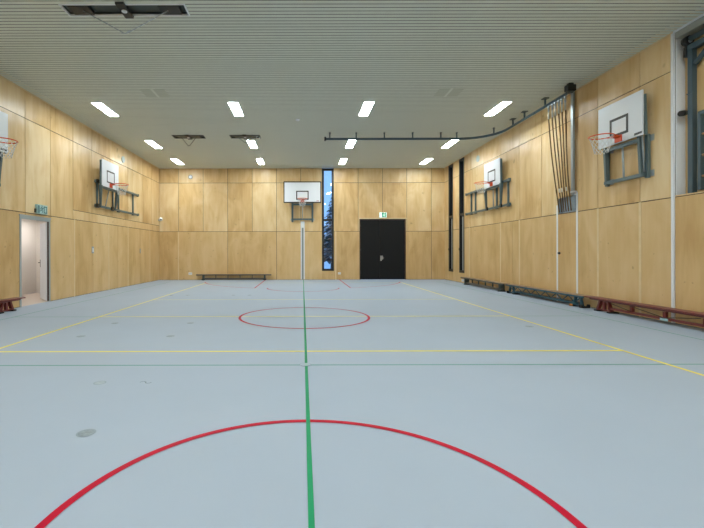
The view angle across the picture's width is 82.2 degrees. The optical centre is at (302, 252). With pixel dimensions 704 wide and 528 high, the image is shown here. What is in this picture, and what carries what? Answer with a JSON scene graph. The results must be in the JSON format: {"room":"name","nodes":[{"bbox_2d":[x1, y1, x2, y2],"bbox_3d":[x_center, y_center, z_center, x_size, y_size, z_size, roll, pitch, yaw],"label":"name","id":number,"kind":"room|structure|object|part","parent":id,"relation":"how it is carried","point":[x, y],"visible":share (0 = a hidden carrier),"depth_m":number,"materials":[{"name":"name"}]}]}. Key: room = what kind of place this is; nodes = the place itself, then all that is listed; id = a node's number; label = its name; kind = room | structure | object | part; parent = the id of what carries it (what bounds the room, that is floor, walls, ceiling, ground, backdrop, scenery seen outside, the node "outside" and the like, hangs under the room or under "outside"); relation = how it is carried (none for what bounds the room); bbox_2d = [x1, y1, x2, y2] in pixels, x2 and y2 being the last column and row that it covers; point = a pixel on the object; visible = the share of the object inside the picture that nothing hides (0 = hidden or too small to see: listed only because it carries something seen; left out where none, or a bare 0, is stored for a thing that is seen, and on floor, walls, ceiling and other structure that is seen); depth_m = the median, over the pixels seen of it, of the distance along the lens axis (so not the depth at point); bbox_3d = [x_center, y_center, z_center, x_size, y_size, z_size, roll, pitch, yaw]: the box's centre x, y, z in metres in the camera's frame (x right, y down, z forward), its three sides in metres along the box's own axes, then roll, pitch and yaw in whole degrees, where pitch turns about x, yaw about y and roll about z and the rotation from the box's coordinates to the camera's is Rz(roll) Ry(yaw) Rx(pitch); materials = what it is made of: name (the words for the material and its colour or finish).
{"room":"sports hall","nodes":[
{"label":"sports hall","id":0,"kind":"room"},
{"bbox_2d":[22,219,35,294],"bbox_3d":[-9.100,0.118,11.100,0.100,2.500,5.000,0,0,0],"label":"wall","id":1,"kind":"structure","parent":0,"point":[28,226],"depth_m":13.21,"materials":[{"name":"white paint"}]},
{"bbox_2d":[36,220,45,291],"bbox_3d":[-8.110,0.116,13.650,2.080,2.500,0.100,0,0,0],"label":"wall","id":2,"kind":"structure","parent":0,"point":[38,223],"depth_m":13.60,"materials":[{"name":"white paint"}]},
{"bbox_2d":[0,70,159,309],"bbox_3d":[-7.046,-1.521,8.250,0.054,5.770,22.800,0,0,0],"label":"wall","id":3,"kind":"structure","parent":0,"point":[54,164],"depth_m":12.21,"materials":[{"name":"brown wood"}]},
{"bbox_2d":[0,111,17,186],"bbox_3d":[-6.599,-2.322,8.611,0.852,1.710,1.262,0,0,0],"label":"goal","id":4,"kind":"object","parent":3,"relation":"attached to","point":[4,144],"visible":1,"depth_m":9.05,"materials":[{"name":"white laminate"}]},
{"bbox_2d":[19,214,50,306],"bbox_3d":[-7.178,0.209,10.913,0.494,2.310,2.022,0,0,-21],"label":"door","id":5,"kind":"structure","parent":3,"relation":"in","point":[44,262],"depth_m":11.08,"materials":[{"name":"grey"}]},
{"bbox_2d":[34,204,47,214],"bbox_3d":[-6.984,-1.141,10.690,0.076,0.240,0.440,0,0,0],"label":"exit sign","id":6,"kind":"object","parent":3,"relation":"attached to","point":[39,209],"visible":1,"depth_m":10.65,"materials":[{"name":"teal plastic"}]},
{"bbox_3d":[-6.951,-1.136,10.710,0.002,0.220,0.380,0,0,0],"label":"sign panel","id":7,"kind":"part","parent":6,"relation":"part of","materials":[{"name":"teal plastic"}]},
{"bbox_2d":[0,75,159,168],"bbox_3d":[-7.016,-4.096,8.400,0.025,0.020,22.500,0,0,0],"label":"trim","id":8,"kind":"structure","parent":3,"relation":"attached to","point":[0,75],"depth_m":11.85,"materials":[{"name":"brown wood"}]},
{"bbox_2d":[94,159,138,215],"bbox_3d":[-6.559,-2.327,15.132,0.932,1.620,3.556,0,0,0],"label":"goal","id":9,"kind":"object","parent":3,"relation":"attached to","point":[108,179],"visible":1,"depth_m":13.97,"materials":[{"name":"white laminate"}]},
{"bbox_3d":[-6.948,-1.576,15.170,0.060,0.070,3.380,0,0,0],"label":"rail","id":10,"kind":"part","parent":9,"relation":"part of","materials":[{"name":"grey metal"}]},
{"bbox_3d":[-6.950,-2.396,15.170,0.060,0.070,3.380,0,0,0],"label":"rail","id":11,"kind":"part","parent":9,"relation":"part of","materials":[{"name":"grey metal"}]},
{"bbox_2d":[159,165,444,279],"bbox_3d":[-0.023,-1.535,19.798,14.600,5.770,0.304,0,0,0],"label":"wall","id":12,"kind":"structure","parent":0,"point":[221,220],"depth_m":19.65,"materials":[{"name":"brown wood"}]},
{"bbox_2d":[284,181,320,221],"bbox_3d":[-0.005,-2.440,19.159,1.810,1.940,0.981,0,0,0],"label":"goal","id":13,"kind":"object","parent":12,"relation":"attached to","point":[303,193],"visible":1,"depth_m":19.28,"materials":[{"name":"white plastic"}]},
{"bbox_2d":[301,221,304,278],"bbox_3d":[0.010,-0.090,19.628,0.190,2.840,0.045,0,0,0],"label":"track","id":14,"kind":"object","parent":12,"relation":"attached to","point":[302,222],"visible":1,"depth_m":19.61,"materials":[{"name":"silver metal"}]},
{"bbox_3d":[-0.060,0.065,19.633,0.050,2.530,0.035,0,0,0],"label":"rail","id":15,"kind":"part","parent":14,"relation":"part of","materials":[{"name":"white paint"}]},
{"bbox_3d":[0.080,0.065,19.633,0.050,2.530,0.035,0,0,0],"label":"rail","id":16,"kind":"part","parent":14,"relation":"part of","materials":[{"name":"silver metal"}]},
{"bbox_2d":[322,168,333,270],"bbox_3d":[1.247,-1.600,19.698,0.590,5.035,0.104,0,0,0],"label":"window","id":17,"kind":"structure","parent":12,"relation":"in","point":[323,169],"depth_m":19.65,"materials":[{"name":"black paint"}]},
{"bbox_2d":[359,219,405,279],"bbox_3d":[3.940,-0.148,19.687,2.280,2.980,0.166,0,0,0],"label":"door","id":18,"kind":"structure","parent":12,"relation":"in","point":[382,242],"depth_m":19.68,"materials":[{"name":"black wood"}]},
{"bbox_2d":[379,212,386,217],"bbox_3d":[3.946,-1.823,19.604,0.360,0.250,0.092,0,0,0],"label":"exit sign","id":19,"kind":"object","parent":12,"relation":"attached to","point":[381,214],"visible":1,"depth_m":19.58,"materials":[{"name":"white paint"}]},
{"bbox_2d":[359,218,406,218],"bbox_3d":[3.937,-1.663,19.646,2.360,0.050,0.016,0,0,0],"label":"door frame","id":20,"kind":"structure","parent":12,"relation":"in","point":[359,218],"depth_m":19.64,"materials":[{"name":"brown wood"}]},
{"bbox_2d":[0,279,703,527],"bbox_3d":[-1.022,1.450,8.400,16.050,0.205,22.500,0,0,0],"label":"floor","id":21,"kind":"structure","parent":0,"point":[418,403],"depth_m":3.42,"materials":[{"name":"grey rubber"}]},
{"bbox_2d":[0,297,25,313],"bbox_3d":[-6.778,1.221,7.590,0.240,0.285,4.060,0,0,0],"label":"bench","id":22,"kind":"object","parent":21,"relation":"on","point":[5,303],"visible":1,"depth_m":9.12,"materials":[{"name":"red wood"}]},
{"bbox_3d":[-6.778,1.092,7.590,0.240,0.026,4.060,0,0,0],"label":"seat","id":23,"kind":"part","parent":22,"relation":"part of","materials":[{"name":"red wood"}]},
{"bbox_2d":[76,429,95,436],"bbox_3d":[-1.617,1.352,2.990,0.136,0.003,0.136,0,0,0],"label":"socket","id":24,"kind":"object","parent":21,"relation":"on","point":[87,432],"visible":1,"depth_m":3.00,"materials":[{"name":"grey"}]},
{"bbox_3d":[-1.617,1.352,2.990,0.115,0.003,0.115,0,0,-39],"label":"lid","id":25,"kind":"part","parent":24,"relation":"part of","materials":[{"name":"silver metal"}]},
{"bbox_2d":[93,381,105,384],"bbox_3d":[-2.097,1.353,4.140,0.124,0.003,0.124,0,0,0],"label":"socket","id":26,"kind":"object","parent":21,"relation":"on","point":[97,382],"visible":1,"depth_m":4.15,"materials":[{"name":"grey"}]},
{"bbox_2d":[139,380,151,383],"bbox_3d":[-1.627,1.352,4.150,0.128,0.003,0.124,0,0,0],"label":"socket","id":27,"kind":"object","parent":21,"relation":"on","point":[146,381],"visible":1,"depth_m":4.15,"materials":[{"name":"grey metal"}]},
{"bbox_2d":[196,274,271,279],"bbox_3d":[-3.328,1.212,19.456,3.640,0.290,0.247,0,0,0],"label":"bench","id":28,"kind":"object","parent":21,"relation":"on","point":[202,275],"visible":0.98,"depth_m":19.37,"materials":[{"name":"brown wood"}]},
{"bbox_3d":[-3.328,1.101,19.348,3.640,0.045,0.030,0,0,0],"label":"edge rail","id":29,"kind":"part","parent":28,"relation":"part of","materials":[{"name":"grey paint"}]},
{"bbox_3d":[-3.328,1.080,19.460,3.640,0.026,0.240,0,0,0],"label":"seat","id":30,"kind":"part","parent":28,"relation":"part of","materials":[{"name":"brown wood"}]},
{"bbox_2d":[299,363,309,365],"bbox_3d":[0.033,1.347,4.790,0.143,0.007,0.143,0,0,0],"label":"socket","id":31,"kind":"object","parent":21,"relation":"on","point":[300,364],"visible":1,"depth_m":4.79,"materials":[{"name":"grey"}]},
{"bbox_2d":[460,277,509,291],"bbox_3d":[6.779,1.186,15.075,0.247,0.300,3.550,0,0,0],"label":"bench","id":32,"kind":"object","parent":21,"relation":"on","point":[501,285],"visible":0.96,"depth_m":14.65,"materials":[{"name":"brown wood"}]},
{"bbox_3d":[6.670,1.071,15.075,0.030,0.045,3.550,0,0,0],"label":"edge rail","id":33,"kind":"part","parent":32,"relation":"part of","materials":[{"name":"grey paint"}]},
{"bbox_3d":[6.782,1.049,15.075,0.240,0.026,3.550,0,0,0],"label":"seat","id":34,"kind":"part","parent":32,"relation":"part of","materials":[{"name":"brown wood"}]},
{"bbox_3d":[6.782,1.196,13.640,0.180,0.240,0.180,0,0,0],"label":"leg","id":35,"kind":"part","parent":32,"relation":"part of","materials":[{"name":"grey paint"}]},
{"bbox_2d":[505,284,590,307],"bbox_3d":[6.775,1.187,11.310,0.255,0.300,3.620,0,0,0],"label":"bench","id":36,"kind":"object","parent":21,"relation":"on","point":[580,297],"visible":0.98,"depth_m":10.74,"materials":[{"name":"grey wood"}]},
{"bbox_3d":[6.670,1.071,11.310,0.030,0.045,3.620,0,0,0],"label":"edge rail","id":37,"kind":"part","parent":36,"relation":"part of","materials":[{"name":"grey metal"}]},
{"bbox_3d":[6.732,1.252,11.310,0.050,0.035,3.020,0,0,0],"label":"rail","id":38,"kind":"part","parent":36,"relation":"part of","materials":[{"name":"grey metal"}]},
{"bbox_3d":[6.782,1.049,11.310,0.240,0.026,3.620,0,0,0],"label":"seat","id":39,"kind":"part","parent":36,"relation":"part of","materials":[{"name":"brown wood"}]},
{"bbox_2d":[584,296,703,326],"bbox_3d":[6.782,1.186,7.430,0.240,0.300,4.060,0,0,0],"label":"bench","id":40,"kind":"object","parent":21,"relation":"on","point":[607,302],"visible":1,"depth_m":7.84,"materials":[{"name":"red wood"}]},
{"bbox_3d":[6.742,1.192,8.930,0.050,0.170,0.065,0,0,0],"label":"post","id":41,"kind":"part","parent":40,"relation":"part of","materials":[{"name":"red wood"}]},
{"bbox_3d":[6.782,1.049,7.430,0.240,0.026,4.060,0,0,0],"label":"seat","id":42,"kind":"part","parent":40,"relation":"part of","materials":[{"name":"red wood"}]},
{"bbox_3d":[6.752,1.081,7.430,0.080,0.036,3.860,0,0,0],"label":"rail","id":43,"kind":"part","parent":40,"relation":"part of","materials":[{"name":"red wood"}]},
{"bbox_2d":[0,0,703,168],"bbox_3d":[-0.028,-4.220,8.400,14.000,0.200,22.500,0,0,0],"label":"ceiling","id":44,"kind":"structure","parent":0,"point":[316,63],"depth_m":8.84,"materials":[{"name":"grey"}]},
{"bbox_2d":[90,102,119,116],"bbox_3d":[-5.668,-4.105,11.520,0.284,0.016,1.124,0,0,0],"label":"recessed light","id":45,"kind":"object","parent":44,"relation":"in","point":[101,106],"visible":1,"depth_m":11.49,"materials":[{"name":"white plastic"}]},
{"bbox_2d":[58,0,189,33],"bbox_3d":[-3.003,-3.945,6.756,2.094,0.478,0.412,0,0,0],"label":"hoist","id":46,"kind":"object","parent":44,"relation":"hanging from","point":[79,10],"visible":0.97,"depth_m":6.79,"materials":[{"name":"metal"}]},
{"bbox_3d":[-3.003,-4.119,6.795,2.094,0.030,0.334,0,0,0],"label":"frame","id":47,"kind":"part","parent":46,"relation":"part of","materials":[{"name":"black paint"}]},
{"bbox_2d":[64,0,186,11],"bbox_3d":[-3.003,-4.174,6.795,2.050,0.020,0.290,0,0,0],"label":"tray","id":48,"kind":"object","parent":46,"relation":"on","point":[95,8],"depth_m":6.83,"materials":[{"name":"metal"}]},
{"bbox_3d":[-3.003,-3.908,6.795,1.448,0.403,0.018,0,0,0],"label":"cord","id":49,"kind":"part","parent":46,"relation":"part of","materials":[{"name":"grey metal"}]},
{"bbox_2d":[144,140,162,148],"bbox_3d":[-5.668,-4.105,15.250,0.284,0.016,1.124,0,0,0],"label":"recessed light","id":50,"kind":"object","parent":44,"relation":"in","point":[152,143],"visible":1,"depth_m":15.23,"materials":[{"name":"white plastic"}]},
{"bbox_2d":[146,141,160,147],"bbox_3d":[-5.668,-4.104,15.250,0.260,0.006,1.100,0,0,0],"label":"diffuser","id":51,"kind":"object","parent":50,"relation":"attached to","point":[152,143],"depth_m":15.23,"materials":[{"name":"white plastic"}]},
{"bbox_2d":[139,89,169,97],"bbox_3d":[-3.808,-4.109,10.350,0.620,0.011,0.560,0,0,0],"label":"ceiling vent","id":52,"kind":"object","parent":44,"relation":"in","point":[158,93],"visible":1,"depth_m":10.29,"materials":[{"name":"grey metal"}]},
{"bbox_3d":[-3.978,-4.110,10.350,0.280,0.008,0.500,0,0,0],"label":"vent panel","id":53,"kind":"part","parent":52,"relation":"part of","materials":[{"name":"grey"}]},
{"bbox_3d":[-3.638,-4.111,10.350,0.280,0.008,0.500,0,0,0],"label":"vent panel","id":54,"kind":"part","parent":52,"relation":"part of","materials":[{"name":"grey metal"}]},
{"bbox_2d":[171,159,183,164],"bbox_3d":[-5.668,-4.105,18.150,0.284,0.016,1.124,0,0,0],"label":"recessed light","id":55,"kind":"object","parent":44,"relation":"in","point":[177,161],"visible":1,"depth_m":18.10,"materials":[{"name":"white plastic"}]},
{"bbox_2d":[172,135,205,144],"bbox_3d":[-4.043,-3.978,14.196,1.114,0.407,0.492,0,0,0],"label":"hatch","id":56,"kind":"object","parent":44,"relation":"hanging from","point":[183,137],"visible":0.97,"depth_m":14.25,"materials":[{"name":"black metal"}]},
{"bbox_3d":[-4.043,-4.117,14.235,1.114,0.030,0.414,0,0,0],"label":"frame","id":57,"kind":"part","parent":56,"relation":"part of","materials":[{"name":"black metal"}]},
{"bbox_2d":[228,102,243,115],"bbox_3d":[-1.908,-4.112,11.520,0.284,0.016,1.124,0,0,0],"label":"recessed light","id":58,"kind":"object","parent":44,"relation":"in","point":[235,107],"visible":1,"depth_m":11.44,"materials":[{"name":"white plastic"}]},
{"bbox_2d":[229,135,260,142],"bbox_3d":[-2.033,-4.037,14.196,1.074,0.297,0.492,0,0,0],"label":"hatch","id":59,"kind":"object","parent":44,"relation":"hanging from","point":[245,137],"visible":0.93,"depth_m":14.23,"materials":[{"name":"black metal"}]},
{"bbox_2d":[247,140,257,147],"bbox_3d":[-1.908,-4.112,15.250,0.284,0.016,1.124,0,0,0],"label":"recessed light","id":60,"kind":"object","parent":44,"relation":"in","point":[252,144],"visible":1,"depth_m":15.26,"materials":[{"name":"white plastic"}]},
{"bbox_2d":[256,159,263,163],"bbox_3d":[-1.908,-4.112,18.150,0.284,0.016,1.124,0,0,0],"label":"recessed light","id":61,"kind":"object","parent":44,"relation":"in","point":[260,161],"visible":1,"depth_m":18.12,"materials":[{"name":"white plastic"}]},
{"bbox_2d":[339,158,346,163],"bbox_3d":[1.832,-4.120,18.150,0.284,0.016,1.124,0,0,0],"label":"recessed light","id":62,"kind":"object","parent":44,"relation":"in","point":[342,160],"visible":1,"depth_m":17.96,"materials":[{"name":"white plastic"}]},
{"bbox_2d":[345,140,355,147],"bbox_3d":[1.832,-4.120,15.250,0.284,0.016,1.124,0,0,0],"label":"recessed light","id":63,"kind":"object","parent":44,"relation":"in","point":[350,143],"visible":0.87,"depth_m":15.15,"materials":[{"name":"white plastic"}]},
{"bbox_2d":[359,102,373,115],"bbox_3d":[1.832,-4.120,11.520,0.284,0.016,1.124,0,0,0],"label":"recessed light","id":64,"kind":"object","parent":44,"relation":"in","point":[366,108],"visible":1,"depth_m":11.46,"materials":[{"name":"white plastic"}]},
{"bbox_2d":[420,158,432,163],"bbox_3d":[5.612,-4.127,18.150,0.284,0.016,1.124,0,0,0],"label":"recessed light","id":65,"kind":"object","parent":44,"relation":"in","point":[427,160],"visible":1,"depth_m":17.99,"materials":[{"name":"white plastic"}]},
{"bbox_2d":[433,88,463,96],"bbox_3d":[3.772,-4.124,10.350,0.620,0.011,0.560,0,0,0],"label":"ceiling vent","id":66,"kind":"object","parent":44,"relation":"in","point":[452,92],"visible":1,"depth_m":10.32,"materials":[{"name":"grey"}]},
{"bbox_3d":[3.602,-4.125,10.350,0.280,0.008,0.500,0,0,0],"label":"vent panel","id":67,"kind":"part","parent":66,"relation":"part of","materials":[{"name":"grey metal"}]},
{"bbox_3d":[3.942,-4.126,10.350,0.280,0.008,0.500,0,0,0],"label":"vent panel","id":68,"kind":"part","parent":66,"relation":"part of","materials":[{"name":"grey metal"}]},
{"bbox_2d":[324,83,575,140],"bbox_3d":[4.502,-3.991,12.924,7.208,0.274,2.989,0,0,35],"label":"track","id":69,"kind":"object","parent":44,"relation":"attached to","point":[569,88],"visible":1,"depth_m":13.43,"materials":[{"name":"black metal"}]},
{"bbox_2d":[547,106,559,211],"bbox_3d":[6.716,-2.474,10.688,0.491,2.806,0.075,0,0,-25],"label":"rope","id":70,"kind":"object","parent":69,"relation":"hanging from","point":[548,107],"visible":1,"depth_m":10.68,"materials":[{"name":"beige fabric"}]},
{"bbox_2d":[551,103,561,211],"bbox_3d":[6.721,-2.473,10.547,0.520,2.806,0.077,0,0,-29],"label":"rope","id":71,"kind":"object","parent":69,"relation":"hanging from","point":[552,104],"visible":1,"depth_m":10.54,"materials":[{"name":"beige fabric"}]},
{"bbox_2d":[554,102,564,211],"bbox_3d":[6.722,-2.473,10.443,0.538,2.806,0.077,0,0,-32],"label":"rope","id":72,"kind":"object","parent":69,"relation":"hanging from","point":[554,102],"visible":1,"depth_m":10.41,"materials":[{"name":"beige fabric"}]},
{"bbox_2d":[557,99,566,210],"bbox_3d":[6.721,-2.473,10.332,0.572,2.806,0.078,0,0,-38],"label":"rope","id":73,"kind":"object","parent":69,"relation":"hanging from","point":[558,100],"visible":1,"depth_m":10.27,"materials":[{"name":"beige fabric"}]},
{"bbox_2d":[560,98,568,210],"bbox_3d":[6.708,-2.473,10.238,0.588,2.806,0.078,0,0,-44],"label":"rope","id":74,"kind":"object","parent":69,"relation":"hanging from","point":[561,99],"visible":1,"depth_m":10.18,"materials":[{"name":"beige fabric"}]},
{"bbox_2d":[563,96,571,210],"bbox_3d":[6.708,-2.473,10.121,0.078,2.806,0.607,0,0,44],"label":"rope","id":75,"kind":"object","parent":69,"relation":"hanging from","point":[564,97],"visible":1,"depth_m":10.07,"materials":[{"name":"beige fabric"}]},
{"bbox_3d":[6.552,-4.035,9.790,0.200,0.194,0.140,0,0,0],"label":"motor","id":76,"kind":"part","parent":69,"relation":"part of","materials":[{"name":"black paint"}]},
{"bbox_2d":[441,140,458,147],"bbox_3d":[5.612,-4.127,15.250,0.284,0.016,1.124,0,0,0],"label":"recessed light","id":77,"kind":"object","parent":44,"relation":"in","point":[451,142],"visible":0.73,"depth_m":15.19,"materials":[{"name":"white plastic"}]},
{"bbox_2d":[484,101,512,115],"bbox_3d":[5.612,-4.127,11.520,0.284,0.016,1.124,0,0,0],"label":"recessed light","id":78,"kind":"object","parent":44,"relation":"in","point":[503,104],"visible":1,"depth_m":11.48,"materials":[{"name":"white plastic"}]},
{"bbox_2d":[444,10,703,328],"bbox_3d":[7.125,-1.549,8.250,0.304,5.770,22.800,0,0,0],"label":"wall","id":79,"kind":"structure","parent":0,"point":[624,227],"depth_m":9.62,"materials":[{"name":"brown wood"}]},
{"bbox_2d":[448,164,452,271],"bbox_3d":[7.032,-1.612,18.810,0.170,5.035,0.580,0,0,0],"label":"window","id":80,"kind":"structure","parent":79,"relation":"in","point":[450,167],"depth_m":19.00,"materials":[{"name":"black paint"}]},
{"bbox_3d":[7.067,-2.870,18.810,0.012,2.308,0.370,0,0,0],"label":"pane","id":81,"kind":"part","parent":80,"relation":"part of","materials":[{"name":"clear glass"}]},
{"bbox_2d":[459,157,463,272],"bbox_3d":[7.032,-1.612,17.530,0.170,5.035,0.580,0,0,0],"label":"window","id":82,"kind":"structure","parent":79,"relation":"in","point":[461,161],"depth_m":17.72,"materials":[{"name":"black paint"}]},
{"bbox_3d":[7.067,-2.870,17.530,0.012,2.308,0.370,0,0,0],"label":"pane","id":83,"kind":"part","parent":82,"relation":"part of","materials":[{"name":"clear glass"}]},
{"bbox_2d":[465,158,510,214],"bbox_3d":[6.569,-2.398,15.090,0.812,1.710,3.560,0,0,0],"label":"goal","id":84,"kind":"object","parent":79,"relation":"attached to","point":[493,169],"visible":1,"depth_m":14.26,"materials":[{"name":"white laminate"}]},
{"bbox_3d":[6.902,-1.604,15.090,0.060,0.070,3.460,0,0,0],"label":"rail","id":85,"kind":"part","parent":84,"relation":"part of","materials":[{"name":"grey metal"}]},
{"bbox_3d":[6.900,-2.424,15.090,0.060,0.070,3.460,0,0,0],"label":"rail","id":86,"kind":"part","parent":84,"relation":"part of","materials":[{"name":"grey metal"}]},
{"bbox_2d":[556,205,557,297],"bbox_3d":[6.980,0.026,10.955,0.012,2.620,0.060,0,0,0],"label":"trim strip","id":87,"kind":"object","parent":79,"relation":"attached to","point":[556,205],"visible":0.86,"depth_m":10.94,"materials":[{"name":"white paint"}]},
{"bbox_2d":[445,32,672,167],"bbox_3d":[6.959,-4.124,13.575,0.025,0.020,12.150,0,0,0],"label":"trim","id":88,"kind":"structure","parent":79,"relation":"attached to","point":[672,32],"depth_m":9.50,"materials":[{"name":"brown wood"}]},
{"bbox_2d":[559,196,575,213],"bbox_3d":[7.065,-1.254,10.545,0.145,0.420,0.750,0,0,0],"label":"holder","id":89,"kind":"object","parent":79,"relation":"attached to","point":[567,211],"depth_m":10.75,"materials":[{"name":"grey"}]},
{"bbox_2d":[570,91,576,194],"bbox_3d":[6.924,-2.784,10.240,0.100,2.640,0.160,0,0,0],"label":"conduit","id":90,"kind":"object","parent":79,"relation":"attached to","point":[572,191],"visible":0.86,"depth_m":10.20,"materials":[{"name":"grey metal"}]},
{"bbox_2d":[572,194,575,209],"bbox_3d":[6.954,-1.289,10.250,0.044,0.410,0.120,0,0,0],"label":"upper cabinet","id":91,"kind":"object","parent":79,"relation":"attached to","point":[574,195],"visible":0.96,"depth_m":10.20,"materials":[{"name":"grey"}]},
{"bbox_2d":[576,192,577,298],"bbox_3d":[6.980,-0.094,10.165,0.012,2.860,0.060,0,0,0],"label":"trim strip","id":92,"kind":"object","parent":79,"relation":"attached to","point":[576,192],"visible":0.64,"depth_m":10.15,"materials":[{"name":"white paint"}]},
{"bbox_2d":[588,89,653,186],"bbox_3d":[6.569,-2.371,8.561,0.812,1.755,1.262,0,0,0],"label":"goal","id":93,"kind":"object","parent":79,"relation":"attached to","point":[625,119],"visible":1,"depth_m":8.39,"materials":[{"name":"white laminate"}]},
{"bbox_3d":[6.935,-1.931,9.100,0.058,0.875,0.080,0,0,0],"label":"wall frame","id":94,"kind":"part","parent":93,"relation":"part of","materials":[{"name":"grey metal"}]},
{"bbox_3d":[6.694,-2.428,8.570,0.158,0.140,0.180,0,0,0],"label":"rim plate","id":95,"kind":"part","parent":93,"relation":"part of","materials":[{"name":"orange paint"}]},
{"bbox_3d":[6.935,-1.931,8.040,0.058,0.875,0.080,0,0,0],"label":"wall frame","id":96,"kind":"part","parent":93,"relation":"part of","materials":[{"name":"grey metal"}]},
{"bbox_2d":[671,33,674,322],"bbox_3d":[6.973,-1.399,7.527,0.032,5.470,0.056,0,0,0],"label":"trim column","id":97,"kind":"structure","parent":79,"relation":"attached to","point":[672,34],"depth_m":7.51,"materials":[{"name":"metal"}]},
{"bbox_2d":[677,110,687,115],"bbox_3d":[7.035,-2.559,7.390,0.230,0.132,0.119,0,0,-33],"label":"wall spotlight","id":98,"kind":"object","parent":79,"relation":"attached to","point":[683,112],"visible":0.98,"depth_m":7.34,"materials":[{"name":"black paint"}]},
{"bbox_2d":[673,13,703,32],"bbox_3d":[6.957,-4.119,2.325,0.030,0.030,10.350,0,0,0],"label":"trim","id":99,"kind":"structure","parent":79,"relation":"attached to","point":[702,15],"depth_m":7.18,"materials":[{"name":"white paint"}]},
{"bbox_2d":[675,16,703,194],"bbox_3d":[7.097,-2.599,5.350,0.255,3.070,4.300,0,0,0],"label":"niche","id":100,"kind":"object","parent":79,"relation":"attached to","point":[681,63],"visible":0.62,"depth_m":7.48,"materials":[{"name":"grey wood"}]},
{"bbox_2d":[681,28,703,192],"bbox_3d":[7.020,-2.496,5.447,0.180,2.864,3.795,0,0,0],"label":"gantry","id":101,"kind":"object","parent":79,"relation":"attached to","point":[695,120],"visible":0.96,"depth_m":7.20,"materials":[{"name":"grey metal"}]},
{"bbox_3d":[7.060,-2.374,7.245,0.090,2.620,0.090,0,0,0],"label":"post","id":102,"kind":"part","parent":101,"relation":"part of","materials":[{"name":"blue metal"}]},
{"bbox_3d":[7.041,-1.799,6.370,0.070,1.390,1.460,0,0,0],"label":"ladder frame","id":103,"kind":"part","parent":101,"relation":"part of","materials":[{"name":"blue metal"}]},
{"label":"outside","id":104,"kind":"structure","parent":0,"visible":0},
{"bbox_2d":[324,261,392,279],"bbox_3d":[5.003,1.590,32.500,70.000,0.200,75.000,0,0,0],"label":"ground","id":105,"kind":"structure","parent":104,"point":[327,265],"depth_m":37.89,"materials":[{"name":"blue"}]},
{"bbox_2d":[324,197,331,268],"bbox_3d":[2.103,-1.204,27.505,2.839,5.500,2.980,0,0,34],"label":"conifer","id":106,"kind":"object","parent":105,"relation":"on","point":[328,236],"visible":0.3,"depth_m":27.08,"materials":[{"name":"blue plant"}]}
]}

